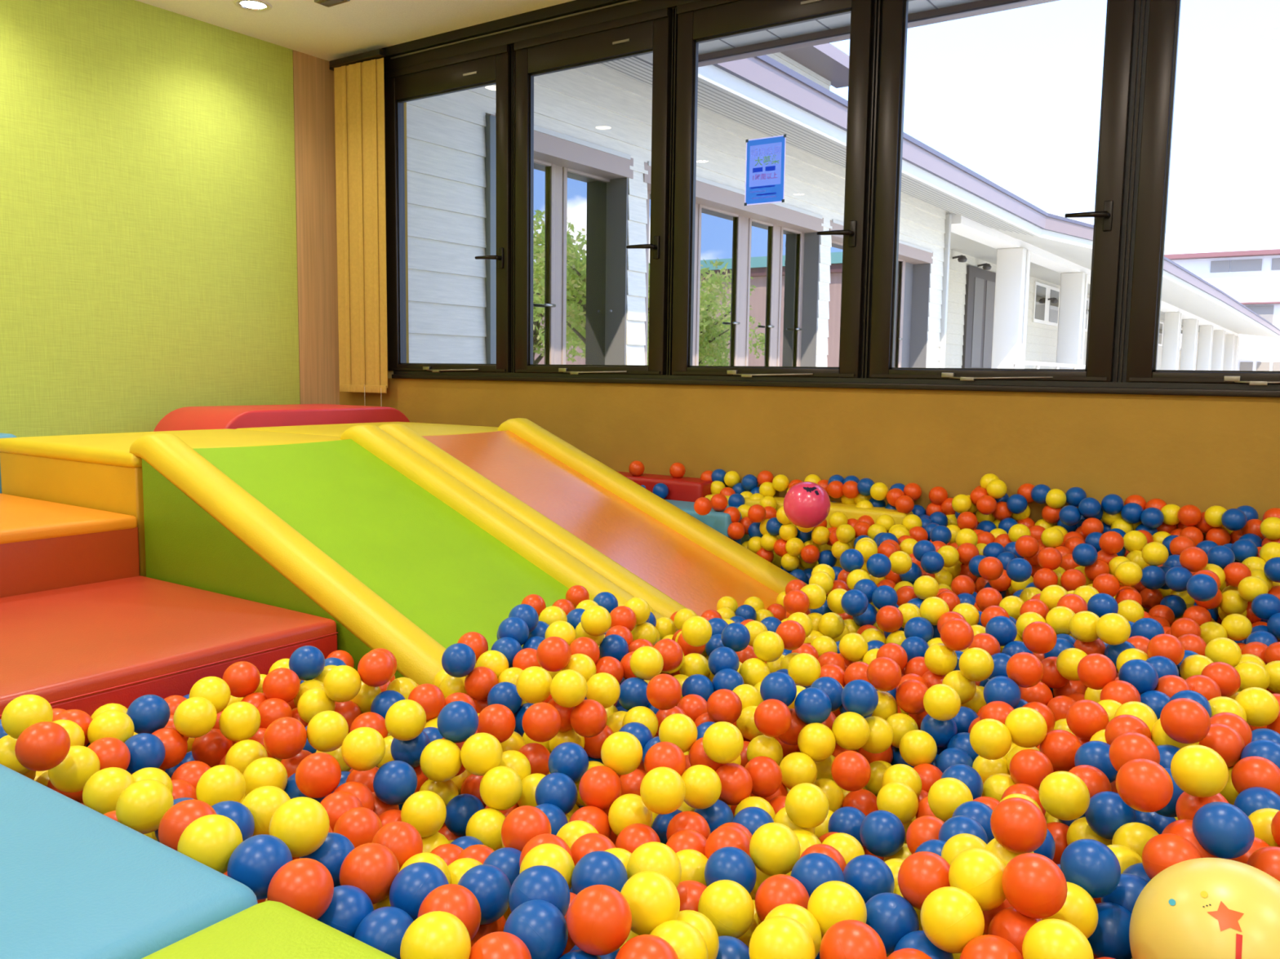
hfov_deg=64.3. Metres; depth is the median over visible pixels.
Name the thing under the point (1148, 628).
ball
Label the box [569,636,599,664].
ball
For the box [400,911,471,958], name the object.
ball
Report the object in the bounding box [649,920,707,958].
ball
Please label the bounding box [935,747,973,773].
ball
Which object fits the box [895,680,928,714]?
ball
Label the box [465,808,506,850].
ball
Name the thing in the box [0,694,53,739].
ball
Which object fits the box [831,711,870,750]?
ball
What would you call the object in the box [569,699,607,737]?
ball
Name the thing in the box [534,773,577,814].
ball
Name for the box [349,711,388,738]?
ball
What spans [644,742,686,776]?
ball
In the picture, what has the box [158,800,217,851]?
ball
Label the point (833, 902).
ball
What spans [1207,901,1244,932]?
print
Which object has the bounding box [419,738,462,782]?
ball
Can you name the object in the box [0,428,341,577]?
platform
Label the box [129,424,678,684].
slide
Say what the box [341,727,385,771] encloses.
ball
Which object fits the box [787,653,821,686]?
ball
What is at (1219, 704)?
ball
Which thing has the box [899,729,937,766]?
ball
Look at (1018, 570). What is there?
ball
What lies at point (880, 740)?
ball
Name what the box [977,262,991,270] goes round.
wall lamp
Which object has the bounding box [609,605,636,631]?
ball
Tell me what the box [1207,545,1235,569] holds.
ball
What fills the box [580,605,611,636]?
ball
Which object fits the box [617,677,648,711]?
ball
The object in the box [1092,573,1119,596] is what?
ball
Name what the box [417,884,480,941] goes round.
ball
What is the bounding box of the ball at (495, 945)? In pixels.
[469,931,531,958]
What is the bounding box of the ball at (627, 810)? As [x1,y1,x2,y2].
[608,794,652,836]
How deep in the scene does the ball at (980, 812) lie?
1.51 m
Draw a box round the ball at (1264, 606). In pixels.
[1251,593,1279,620]
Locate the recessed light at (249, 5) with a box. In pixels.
[234,0,272,11]
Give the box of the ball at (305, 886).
[266,857,333,919]
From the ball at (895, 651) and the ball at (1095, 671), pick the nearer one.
the ball at (1095, 671)
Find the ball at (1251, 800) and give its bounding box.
[1234,786,1279,816]
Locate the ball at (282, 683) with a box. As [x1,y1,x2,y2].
[262,667,300,702]
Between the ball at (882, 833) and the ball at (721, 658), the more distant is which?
the ball at (721, 658)
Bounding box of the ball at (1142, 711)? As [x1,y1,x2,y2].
[1114,701,1157,732]
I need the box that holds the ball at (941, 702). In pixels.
[923,684,960,720]
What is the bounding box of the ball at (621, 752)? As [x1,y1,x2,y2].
[600,731,642,774]
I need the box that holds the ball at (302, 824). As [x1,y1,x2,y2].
[269,796,329,857]
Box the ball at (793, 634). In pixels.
[775,620,805,650]
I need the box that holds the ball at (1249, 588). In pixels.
[1237,576,1268,602]
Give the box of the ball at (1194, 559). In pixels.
[1179,546,1208,572]
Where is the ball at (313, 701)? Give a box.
[297,687,335,723]
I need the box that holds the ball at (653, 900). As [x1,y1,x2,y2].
[620,871,679,935]
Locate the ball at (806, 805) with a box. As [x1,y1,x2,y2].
[785,782,829,828]
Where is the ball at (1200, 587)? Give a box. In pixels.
[1186,573,1217,601]
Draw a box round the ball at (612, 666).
[595,656,623,684]
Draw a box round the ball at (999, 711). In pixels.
[979,701,1013,724]
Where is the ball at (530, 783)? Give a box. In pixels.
[517,773,546,807]
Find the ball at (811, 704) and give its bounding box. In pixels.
[794,687,831,724]
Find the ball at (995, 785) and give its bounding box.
[982,773,1015,801]
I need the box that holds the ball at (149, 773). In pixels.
[131,767,173,794]
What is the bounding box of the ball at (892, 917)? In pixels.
[865,893,919,955]
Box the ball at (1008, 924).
[987,906,1042,958]
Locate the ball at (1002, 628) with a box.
[985,616,1017,646]
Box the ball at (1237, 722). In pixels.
[1210,712,1252,746]
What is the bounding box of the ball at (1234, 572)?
[1222,562,1251,587]
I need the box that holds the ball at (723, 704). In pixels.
[706,688,742,724]
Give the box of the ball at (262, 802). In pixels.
[241,786,290,836]
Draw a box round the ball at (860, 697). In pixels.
[840,680,878,716]
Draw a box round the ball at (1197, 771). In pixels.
[1170,744,1228,797]
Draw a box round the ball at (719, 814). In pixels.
[693,800,733,833]
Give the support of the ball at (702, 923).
on the heap
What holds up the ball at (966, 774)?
on the heap
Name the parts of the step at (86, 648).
riser panel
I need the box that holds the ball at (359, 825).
[333,807,382,848]
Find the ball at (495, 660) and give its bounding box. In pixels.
[475,650,508,678]
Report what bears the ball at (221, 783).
on the heap
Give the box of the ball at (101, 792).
[82,767,135,814]
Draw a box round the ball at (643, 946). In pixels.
[615,934,678,958]
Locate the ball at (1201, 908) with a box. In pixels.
[1128,857,1279,958]
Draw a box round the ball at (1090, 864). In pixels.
[1060,839,1120,897]
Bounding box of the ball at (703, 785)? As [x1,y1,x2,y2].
[680,764,721,809]
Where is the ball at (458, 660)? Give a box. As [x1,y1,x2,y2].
[441,643,475,677]
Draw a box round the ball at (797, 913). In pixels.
[764,903,822,958]
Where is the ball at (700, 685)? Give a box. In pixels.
[681,674,714,702]
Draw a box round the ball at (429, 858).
[399,853,450,884]
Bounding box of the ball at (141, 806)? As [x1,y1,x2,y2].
[115,779,173,834]
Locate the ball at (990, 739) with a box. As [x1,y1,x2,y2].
[969,718,1012,759]
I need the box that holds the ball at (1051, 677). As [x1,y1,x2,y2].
[1040,656,1070,688]
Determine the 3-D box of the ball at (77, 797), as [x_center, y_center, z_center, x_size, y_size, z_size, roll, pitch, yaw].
[-0.938,0.507,1.679,0.069,0.069,0.069,-3,7,-29]
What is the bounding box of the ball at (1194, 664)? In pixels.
[1179,654,1213,679]
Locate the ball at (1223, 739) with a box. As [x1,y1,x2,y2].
[1198,723,1244,768]
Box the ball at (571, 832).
[555,820,598,848]
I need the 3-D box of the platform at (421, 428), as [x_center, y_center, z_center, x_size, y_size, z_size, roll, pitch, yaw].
[-1.078,0.077,4.383,0.890,0.613,0.912,5,7,34]
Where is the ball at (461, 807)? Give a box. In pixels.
[444,794,484,836]
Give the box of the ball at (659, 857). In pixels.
[626,841,681,888]
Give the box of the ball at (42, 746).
[14,721,70,771]
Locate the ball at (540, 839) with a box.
[519,833,572,866]
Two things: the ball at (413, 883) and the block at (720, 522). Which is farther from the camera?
the block at (720, 522)
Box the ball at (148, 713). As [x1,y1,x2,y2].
[126,694,170,733]
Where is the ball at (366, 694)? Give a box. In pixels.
[350,680,381,714]
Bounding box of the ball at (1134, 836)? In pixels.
[1111,822,1159,858]
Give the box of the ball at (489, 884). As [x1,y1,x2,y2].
[457,864,511,924]
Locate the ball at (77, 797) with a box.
[47,779,83,803]
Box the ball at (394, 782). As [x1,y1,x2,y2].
[373,760,417,805]
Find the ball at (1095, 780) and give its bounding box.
[1068,764,1111,798]
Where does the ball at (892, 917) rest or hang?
on the heap
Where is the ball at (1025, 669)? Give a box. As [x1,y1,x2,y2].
[1006,652,1043,688]
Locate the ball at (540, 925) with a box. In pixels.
[503,899,568,958]
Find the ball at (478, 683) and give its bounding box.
[464,666,497,701]
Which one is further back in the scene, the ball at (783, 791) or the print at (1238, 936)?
the ball at (783, 791)
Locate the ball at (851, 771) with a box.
[831,751,871,791]
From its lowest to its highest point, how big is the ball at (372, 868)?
0.069 m
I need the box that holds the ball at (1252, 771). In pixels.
[1231,755,1279,795]
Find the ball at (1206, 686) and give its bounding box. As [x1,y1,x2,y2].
[1185,675,1221,701]
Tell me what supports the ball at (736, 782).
on the heap
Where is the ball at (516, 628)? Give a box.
[497,617,528,645]
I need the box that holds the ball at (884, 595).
[871,585,897,609]
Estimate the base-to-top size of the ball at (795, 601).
0.069 m
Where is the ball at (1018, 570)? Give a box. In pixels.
[1006,557,1031,582]
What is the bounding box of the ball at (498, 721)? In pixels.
[476,704,515,742]
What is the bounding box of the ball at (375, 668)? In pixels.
[357,650,394,687]
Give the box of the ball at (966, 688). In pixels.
[942,670,976,703]
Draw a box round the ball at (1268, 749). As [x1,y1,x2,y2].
[1240,739,1279,768]
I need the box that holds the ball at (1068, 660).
[1056,648,1087,680]
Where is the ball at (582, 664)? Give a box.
[561,653,595,682]
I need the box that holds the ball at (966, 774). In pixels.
[941,764,982,799]
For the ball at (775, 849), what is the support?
on the heap
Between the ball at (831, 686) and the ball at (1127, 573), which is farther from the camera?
the ball at (1127, 573)
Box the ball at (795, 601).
[783,589,809,614]
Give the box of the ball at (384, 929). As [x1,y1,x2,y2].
[354,906,413,958]
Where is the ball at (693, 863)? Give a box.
[675,849,707,886]
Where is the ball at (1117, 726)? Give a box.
[1104,715,1151,745]
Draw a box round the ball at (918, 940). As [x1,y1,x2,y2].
[893,930,954,958]
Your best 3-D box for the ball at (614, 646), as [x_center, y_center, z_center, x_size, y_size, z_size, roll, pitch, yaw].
[-0.061,0.393,2.357,0.069,0.069,0.069,-3,7,-33]
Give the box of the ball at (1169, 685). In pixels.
[1154,675,1191,697]
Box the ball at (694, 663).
[679,653,709,677]
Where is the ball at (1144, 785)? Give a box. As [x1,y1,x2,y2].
[1115,758,1173,812]
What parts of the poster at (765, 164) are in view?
printed panel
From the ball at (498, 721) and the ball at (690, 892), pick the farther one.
the ball at (498, 721)
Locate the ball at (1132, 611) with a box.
[1117,600,1144,622]
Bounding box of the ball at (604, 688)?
[586,672,620,708]
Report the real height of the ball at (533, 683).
0.069 m
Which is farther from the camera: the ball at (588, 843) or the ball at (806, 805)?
the ball at (806, 805)
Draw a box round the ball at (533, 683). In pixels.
[515,666,552,703]
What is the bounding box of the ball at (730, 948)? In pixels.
[715,936,750,958]
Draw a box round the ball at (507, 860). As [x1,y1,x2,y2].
[483,847,520,886]
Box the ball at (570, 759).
[547,742,588,782]
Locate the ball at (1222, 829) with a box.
[1191,801,1254,858]
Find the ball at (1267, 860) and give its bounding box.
[1246,846,1279,881]
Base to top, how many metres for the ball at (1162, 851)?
0.069 m
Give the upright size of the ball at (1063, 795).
0.069 m
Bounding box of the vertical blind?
[329,48,387,406]
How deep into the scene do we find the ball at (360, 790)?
1.58 m
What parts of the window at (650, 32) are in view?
stay arm, latch plate, handle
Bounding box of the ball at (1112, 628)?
[1095,613,1130,645]
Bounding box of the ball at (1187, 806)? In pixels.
[1175,791,1228,820]
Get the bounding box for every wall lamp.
[952,254,967,262]
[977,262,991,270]
[1048,297,1057,302]
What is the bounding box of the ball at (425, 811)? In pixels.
[400,791,446,837]
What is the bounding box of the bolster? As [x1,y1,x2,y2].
[153,404,409,431]
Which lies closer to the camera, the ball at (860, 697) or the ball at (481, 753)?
the ball at (481, 753)
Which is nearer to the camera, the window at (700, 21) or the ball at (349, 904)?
the ball at (349, 904)
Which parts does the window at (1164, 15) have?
stay arm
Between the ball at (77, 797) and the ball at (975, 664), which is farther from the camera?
the ball at (975, 664)
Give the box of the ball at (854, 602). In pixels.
[840,589,868,616]
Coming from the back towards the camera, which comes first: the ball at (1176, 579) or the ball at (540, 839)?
the ball at (1176, 579)
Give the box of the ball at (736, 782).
[715,763,752,805]
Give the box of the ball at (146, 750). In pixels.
[124,733,165,774]
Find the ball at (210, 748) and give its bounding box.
[191,728,232,768]
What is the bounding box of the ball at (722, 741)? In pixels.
[702,721,743,764]
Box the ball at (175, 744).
[151,728,187,769]
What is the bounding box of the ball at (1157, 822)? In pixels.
[1133,809,1176,834]
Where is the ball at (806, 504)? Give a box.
[783,481,830,528]
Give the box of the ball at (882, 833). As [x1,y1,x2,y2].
[859,810,905,857]
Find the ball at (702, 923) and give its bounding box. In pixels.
[676,910,719,958]
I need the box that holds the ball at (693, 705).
[676,694,706,722]
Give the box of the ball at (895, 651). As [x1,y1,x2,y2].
[875,643,907,671]
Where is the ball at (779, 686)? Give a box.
[760,671,796,706]
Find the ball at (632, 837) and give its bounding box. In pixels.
[615,823,660,853]
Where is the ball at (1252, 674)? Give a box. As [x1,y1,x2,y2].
[1234,661,1270,691]
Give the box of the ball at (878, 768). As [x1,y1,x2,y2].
[864,760,891,796]
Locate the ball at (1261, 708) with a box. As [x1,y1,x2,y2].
[1235,687,1279,726]
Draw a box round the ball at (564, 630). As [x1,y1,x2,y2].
[544,620,576,646]
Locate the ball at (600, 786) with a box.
[578,765,622,810]
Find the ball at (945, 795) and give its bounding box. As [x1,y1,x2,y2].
[928,777,973,822]
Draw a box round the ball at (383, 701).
[370,690,405,719]
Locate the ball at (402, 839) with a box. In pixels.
[371,821,422,871]
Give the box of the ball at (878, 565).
[866,553,891,577]
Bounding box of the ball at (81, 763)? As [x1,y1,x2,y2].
[48,745,100,792]
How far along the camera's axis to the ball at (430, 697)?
1.90 m
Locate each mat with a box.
[0,764,257,958]
[142,900,396,958]
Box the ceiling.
[136,0,573,61]
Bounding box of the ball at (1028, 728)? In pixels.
[1004,706,1047,747]
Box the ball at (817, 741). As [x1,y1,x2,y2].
[797,723,835,761]
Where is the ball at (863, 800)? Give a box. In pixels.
[842,789,878,816]
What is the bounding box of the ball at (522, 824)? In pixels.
[501,805,551,852]
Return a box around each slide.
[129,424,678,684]
[377,417,809,618]
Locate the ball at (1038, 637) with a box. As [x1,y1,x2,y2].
[1022,621,1057,653]
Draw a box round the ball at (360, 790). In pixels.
[333,782,374,811]
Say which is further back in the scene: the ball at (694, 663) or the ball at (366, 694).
the ball at (694, 663)
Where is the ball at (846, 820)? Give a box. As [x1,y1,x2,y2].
[827,806,866,846]
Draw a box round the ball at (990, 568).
[977,556,1003,580]
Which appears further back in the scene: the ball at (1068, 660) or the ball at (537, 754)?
the ball at (1068, 660)
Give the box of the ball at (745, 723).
[736,706,763,740]
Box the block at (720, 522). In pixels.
[664,499,751,544]
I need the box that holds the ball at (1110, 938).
[1087,902,1132,958]
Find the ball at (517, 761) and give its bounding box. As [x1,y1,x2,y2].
[498,750,531,780]
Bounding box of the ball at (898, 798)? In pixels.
[876,782,918,824]
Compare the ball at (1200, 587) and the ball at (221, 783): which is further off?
the ball at (1200, 587)
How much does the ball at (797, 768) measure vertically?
0.069 m
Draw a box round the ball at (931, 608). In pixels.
[919,596,949,625]
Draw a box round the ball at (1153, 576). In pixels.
[1140,565,1165,590]
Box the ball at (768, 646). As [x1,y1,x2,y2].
[752,631,784,662]
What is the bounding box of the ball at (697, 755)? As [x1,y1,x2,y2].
[688,737,727,771]
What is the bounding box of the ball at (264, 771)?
[242,757,287,795]
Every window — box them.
[383,44,511,373]
[514,7,672,375]
[671,0,874,377]
[869,0,1136,382]
[1125,0,1279,386]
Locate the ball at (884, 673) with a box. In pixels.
[866,657,902,691]
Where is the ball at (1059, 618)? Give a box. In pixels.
[1045,606,1075,635]
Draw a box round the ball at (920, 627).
[903,617,933,642]
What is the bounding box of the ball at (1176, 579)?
[1164,566,1192,591]
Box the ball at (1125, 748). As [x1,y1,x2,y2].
[1109,732,1159,772]
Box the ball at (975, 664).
[959,647,994,681]
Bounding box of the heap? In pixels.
[0,460,1279,958]
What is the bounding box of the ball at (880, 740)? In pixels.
[862,716,893,753]
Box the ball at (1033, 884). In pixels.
[1001,853,1067,919]
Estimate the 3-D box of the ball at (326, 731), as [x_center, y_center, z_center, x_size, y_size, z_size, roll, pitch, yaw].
[-0.534,0.430,1.740,0.069,0.069,0.069,-3,7,-31]
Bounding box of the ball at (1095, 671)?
[1077,653,1116,689]
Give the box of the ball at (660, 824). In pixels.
[651,809,682,844]
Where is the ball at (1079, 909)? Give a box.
[1041,881,1097,938]
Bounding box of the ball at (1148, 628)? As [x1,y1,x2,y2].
[1131,617,1164,639]
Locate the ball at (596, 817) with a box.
[568,806,611,839]
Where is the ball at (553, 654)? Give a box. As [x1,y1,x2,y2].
[536,636,571,671]
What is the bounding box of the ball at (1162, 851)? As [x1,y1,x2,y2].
[1142,833,1201,879]
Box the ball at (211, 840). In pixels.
[177,814,243,874]
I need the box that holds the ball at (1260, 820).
[1248,808,1279,847]
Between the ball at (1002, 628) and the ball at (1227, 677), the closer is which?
the ball at (1227, 677)
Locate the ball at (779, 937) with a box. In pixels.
[748,915,815,958]
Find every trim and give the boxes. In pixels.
[292,49,339,404]
[328,0,697,71]
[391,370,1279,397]
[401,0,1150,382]
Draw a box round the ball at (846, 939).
[819,920,886,958]
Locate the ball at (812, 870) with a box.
[791,853,844,897]
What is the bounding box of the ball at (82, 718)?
[52,709,93,746]
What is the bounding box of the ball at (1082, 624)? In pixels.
[1069,611,1099,642]
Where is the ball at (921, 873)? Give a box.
[897,851,950,911]
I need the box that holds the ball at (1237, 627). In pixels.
[1221,613,1252,640]
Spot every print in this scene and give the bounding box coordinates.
[803,486,817,492]
[1168,898,1175,906]
[1200,891,1208,897]
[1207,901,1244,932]
[1235,933,1242,958]
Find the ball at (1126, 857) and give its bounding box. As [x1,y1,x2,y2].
[1106,844,1142,874]
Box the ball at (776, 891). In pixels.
[755,874,809,922]
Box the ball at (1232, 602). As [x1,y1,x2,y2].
[1218,590,1248,615]
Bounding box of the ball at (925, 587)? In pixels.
[913,575,938,599]
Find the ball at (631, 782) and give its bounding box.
[619,768,646,796]
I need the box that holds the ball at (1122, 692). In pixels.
[1100,680,1141,704]
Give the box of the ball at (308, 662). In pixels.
[288,645,324,680]
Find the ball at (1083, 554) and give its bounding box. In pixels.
[1071,543,1097,566]
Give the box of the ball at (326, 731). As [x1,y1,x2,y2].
[306,711,348,752]
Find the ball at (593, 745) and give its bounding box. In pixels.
[583,724,613,759]
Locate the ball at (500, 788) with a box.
[479,766,522,810]
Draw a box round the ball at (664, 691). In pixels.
[646,674,681,710]
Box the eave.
[632,0,1058,66]
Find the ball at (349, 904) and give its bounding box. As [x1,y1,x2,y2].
[317,884,373,937]
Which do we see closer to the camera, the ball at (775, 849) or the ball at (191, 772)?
the ball at (775, 849)
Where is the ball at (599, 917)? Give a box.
[566,884,631,955]
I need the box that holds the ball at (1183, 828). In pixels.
[1161,819,1218,857]
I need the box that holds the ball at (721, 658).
[707,646,739,675]
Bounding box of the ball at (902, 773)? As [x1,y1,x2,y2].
[881,764,921,797]
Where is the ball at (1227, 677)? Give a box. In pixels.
[1200,662,1240,697]
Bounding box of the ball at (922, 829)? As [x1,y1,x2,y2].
[906,815,944,854]
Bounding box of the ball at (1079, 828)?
[1066,817,1111,845]
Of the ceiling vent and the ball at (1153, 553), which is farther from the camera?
the ceiling vent
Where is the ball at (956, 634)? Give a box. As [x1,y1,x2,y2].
[940,618,973,650]
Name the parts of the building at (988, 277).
door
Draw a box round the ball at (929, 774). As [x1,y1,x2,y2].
[913,763,942,792]
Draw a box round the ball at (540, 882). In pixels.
[508,865,569,916]
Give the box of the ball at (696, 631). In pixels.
[681,616,711,646]
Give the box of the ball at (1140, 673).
[1118,659,1158,695]
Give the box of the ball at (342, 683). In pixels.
[323,665,361,702]
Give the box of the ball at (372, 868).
[339,843,399,904]
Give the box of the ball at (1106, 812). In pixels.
[1084,791,1136,839]
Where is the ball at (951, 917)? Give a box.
[920,886,984,953]
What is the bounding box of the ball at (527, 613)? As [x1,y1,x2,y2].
[508,604,538,633]
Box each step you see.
[0,493,139,598]
[0,576,337,719]
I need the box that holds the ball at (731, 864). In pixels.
[704,846,756,893]
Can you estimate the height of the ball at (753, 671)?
0.069 m
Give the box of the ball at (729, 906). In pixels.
[697,880,754,938]
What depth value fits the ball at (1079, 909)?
1.21 m
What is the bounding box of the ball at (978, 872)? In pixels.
[948,848,1005,911]
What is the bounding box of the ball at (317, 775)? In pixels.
[295,752,341,798]
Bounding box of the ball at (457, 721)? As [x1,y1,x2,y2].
[437,701,478,742]
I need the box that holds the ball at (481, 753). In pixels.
[460,733,502,776]
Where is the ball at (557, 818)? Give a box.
[535,804,567,835]
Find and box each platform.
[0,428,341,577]
[235,422,499,436]
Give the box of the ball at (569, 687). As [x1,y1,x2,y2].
[550,669,587,707]
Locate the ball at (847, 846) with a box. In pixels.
[822,832,864,864]
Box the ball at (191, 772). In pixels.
[170,760,210,788]
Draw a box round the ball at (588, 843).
[569,833,616,866]
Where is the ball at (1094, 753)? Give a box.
[1074,741,1117,783]
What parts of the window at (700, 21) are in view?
stay arm, latch plate, handle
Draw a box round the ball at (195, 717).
[173,697,217,737]
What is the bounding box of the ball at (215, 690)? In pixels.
[189,676,231,713]
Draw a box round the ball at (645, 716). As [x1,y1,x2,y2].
[622,706,657,737]
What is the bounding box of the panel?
[0,432,17,493]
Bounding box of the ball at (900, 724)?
[885,713,918,748]
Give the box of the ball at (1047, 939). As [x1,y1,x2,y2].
[1022,919,1093,958]
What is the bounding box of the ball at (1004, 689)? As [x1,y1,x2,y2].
[983,676,1021,708]
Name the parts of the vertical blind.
head rail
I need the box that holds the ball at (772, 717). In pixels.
[754,698,791,737]
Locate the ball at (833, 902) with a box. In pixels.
[807,880,866,938]
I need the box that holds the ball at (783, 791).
[750,782,787,802]
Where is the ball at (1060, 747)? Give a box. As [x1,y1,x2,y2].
[1039,729,1081,771]
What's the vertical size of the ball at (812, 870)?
0.069 m
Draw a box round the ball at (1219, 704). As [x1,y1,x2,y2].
[1208,696,1246,721]
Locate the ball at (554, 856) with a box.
[519,843,574,889]
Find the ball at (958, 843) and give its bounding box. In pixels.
[941,833,986,865]
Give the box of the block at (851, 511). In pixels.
[704,493,913,597]
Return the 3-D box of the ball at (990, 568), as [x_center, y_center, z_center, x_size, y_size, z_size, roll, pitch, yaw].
[1.009,0.256,2.931,0.069,0.069,0.069,-3,7,-31]
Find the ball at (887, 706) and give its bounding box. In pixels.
[871,690,897,719]
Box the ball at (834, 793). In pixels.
[813,777,844,812]
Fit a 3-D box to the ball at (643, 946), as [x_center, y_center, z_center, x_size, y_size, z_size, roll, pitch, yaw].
[0.007,0.500,1.036,0.069,0.069,0.069,-3,7,-31]
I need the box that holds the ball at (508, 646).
[490,637,522,668]
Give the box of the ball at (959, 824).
[937,815,987,844]
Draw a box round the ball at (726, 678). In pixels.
[711,668,744,691]
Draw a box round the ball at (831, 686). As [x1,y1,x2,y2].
[810,676,843,711]
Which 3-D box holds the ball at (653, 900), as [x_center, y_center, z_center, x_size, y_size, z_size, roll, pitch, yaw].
[0.010,0.475,1.141,0.069,0.069,0.069,-1,6,-18]
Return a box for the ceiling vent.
[314,0,350,7]
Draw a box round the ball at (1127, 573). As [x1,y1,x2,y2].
[1115,561,1142,586]
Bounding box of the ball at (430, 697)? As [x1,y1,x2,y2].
[408,683,444,720]
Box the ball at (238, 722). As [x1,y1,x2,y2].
[218,702,261,742]
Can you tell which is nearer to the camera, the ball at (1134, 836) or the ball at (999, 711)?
the ball at (1134, 836)
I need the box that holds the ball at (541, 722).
[522,702,560,742]
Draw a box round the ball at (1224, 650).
[1204,637,1241,667]
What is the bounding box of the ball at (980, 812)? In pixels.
[951,801,994,843]
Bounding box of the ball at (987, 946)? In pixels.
[960,934,1023,958]
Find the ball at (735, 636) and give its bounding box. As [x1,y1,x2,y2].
[721,622,750,652]
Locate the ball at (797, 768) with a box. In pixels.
[779,752,817,790]
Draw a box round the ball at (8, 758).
[0,735,31,775]
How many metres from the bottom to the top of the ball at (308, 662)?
0.069 m
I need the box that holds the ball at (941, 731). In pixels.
[920,714,957,747]
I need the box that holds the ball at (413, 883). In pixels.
[389,862,448,920]
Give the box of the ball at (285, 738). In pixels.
[263,716,306,759]
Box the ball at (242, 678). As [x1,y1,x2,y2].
[222,661,260,697]
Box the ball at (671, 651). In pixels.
[653,639,683,671]
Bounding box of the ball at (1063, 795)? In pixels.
[1038,771,1089,820]
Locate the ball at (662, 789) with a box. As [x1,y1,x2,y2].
[640,767,685,814]
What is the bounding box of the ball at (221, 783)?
[195,764,245,806]
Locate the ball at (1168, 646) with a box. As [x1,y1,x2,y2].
[1146,633,1184,665]
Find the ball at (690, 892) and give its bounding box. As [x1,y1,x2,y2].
[676,880,706,911]
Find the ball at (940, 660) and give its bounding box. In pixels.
[924,643,957,675]
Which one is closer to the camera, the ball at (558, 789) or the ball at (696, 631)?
the ball at (558, 789)
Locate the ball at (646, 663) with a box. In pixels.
[630,646,663,679]
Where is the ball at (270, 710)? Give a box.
[256,697,292,728]
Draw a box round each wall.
[0,0,299,437]
[333,79,1279,573]
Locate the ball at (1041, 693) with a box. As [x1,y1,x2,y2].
[1019,681,1053,705]
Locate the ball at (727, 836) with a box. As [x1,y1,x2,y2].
[704,825,751,859]
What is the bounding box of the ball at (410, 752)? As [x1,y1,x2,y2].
[391,731,431,768]
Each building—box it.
[406,43,1279,370]
[1164,226,1279,371]
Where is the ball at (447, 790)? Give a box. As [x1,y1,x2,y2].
[418,778,458,806]
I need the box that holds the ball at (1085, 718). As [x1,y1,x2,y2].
[1066,699,1108,740]
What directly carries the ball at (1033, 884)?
on the ball at (1008, 924)
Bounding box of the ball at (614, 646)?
[599,634,628,662]
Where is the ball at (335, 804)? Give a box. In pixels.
[320,791,362,831]
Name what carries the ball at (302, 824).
on the ball at (331, 854)
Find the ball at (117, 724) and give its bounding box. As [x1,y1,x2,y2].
[87,710,134,743]
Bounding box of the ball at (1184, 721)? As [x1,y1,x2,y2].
[1160,697,1210,744]
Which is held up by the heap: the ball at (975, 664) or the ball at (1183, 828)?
the ball at (1183, 828)
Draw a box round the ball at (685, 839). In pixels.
[666,829,706,855]
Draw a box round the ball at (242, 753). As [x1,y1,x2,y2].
[225,739,267,773]
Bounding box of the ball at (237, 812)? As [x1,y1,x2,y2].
[211,800,254,841]
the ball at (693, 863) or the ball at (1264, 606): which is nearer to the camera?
the ball at (693, 863)
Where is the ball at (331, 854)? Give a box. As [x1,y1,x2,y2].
[299,832,355,887]
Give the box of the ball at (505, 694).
[487,681,522,714]
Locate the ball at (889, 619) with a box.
[875,605,903,632]
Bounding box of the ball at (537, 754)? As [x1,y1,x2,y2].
[517,742,550,775]
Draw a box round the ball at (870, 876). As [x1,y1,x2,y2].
[842,854,894,903]
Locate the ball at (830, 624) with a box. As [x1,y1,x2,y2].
[817,612,844,639]
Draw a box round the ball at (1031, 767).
[1008,749,1053,791]
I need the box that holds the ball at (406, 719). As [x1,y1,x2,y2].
[385,699,426,741]
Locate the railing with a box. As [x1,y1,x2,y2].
[1011,360,1085,368]
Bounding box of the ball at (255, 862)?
[226,834,292,900]
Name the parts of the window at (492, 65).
stay arm, latch plate, handle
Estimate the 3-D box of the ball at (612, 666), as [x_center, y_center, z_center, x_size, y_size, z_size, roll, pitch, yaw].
[-0.070,0.418,2.206,0.069,0.069,0.069,-3,7,-35]
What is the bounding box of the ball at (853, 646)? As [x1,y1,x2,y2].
[839,632,868,662]
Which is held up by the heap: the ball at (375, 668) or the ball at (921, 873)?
the ball at (921, 873)
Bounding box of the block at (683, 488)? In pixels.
[617,471,712,502]
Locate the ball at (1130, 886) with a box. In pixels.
[1101,873,1148,913]
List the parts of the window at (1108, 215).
stay arm, handle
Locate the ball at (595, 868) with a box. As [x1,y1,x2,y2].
[571,850,627,894]
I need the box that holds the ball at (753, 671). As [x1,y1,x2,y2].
[738,657,769,686]
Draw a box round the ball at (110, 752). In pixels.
[87,737,130,770]
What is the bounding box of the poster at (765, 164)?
[744,133,786,205]
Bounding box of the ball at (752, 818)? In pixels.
[732,807,773,835]
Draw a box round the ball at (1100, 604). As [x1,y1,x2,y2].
[1087,593,1118,617]
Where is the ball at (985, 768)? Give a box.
[972,755,1010,783]
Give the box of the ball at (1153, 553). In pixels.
[1141,542,1168,565]
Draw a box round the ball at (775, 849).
[749,822,800,875]
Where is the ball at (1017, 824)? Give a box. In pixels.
[990,797,1047,853]
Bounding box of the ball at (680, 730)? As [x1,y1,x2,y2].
[658,713,697,752]

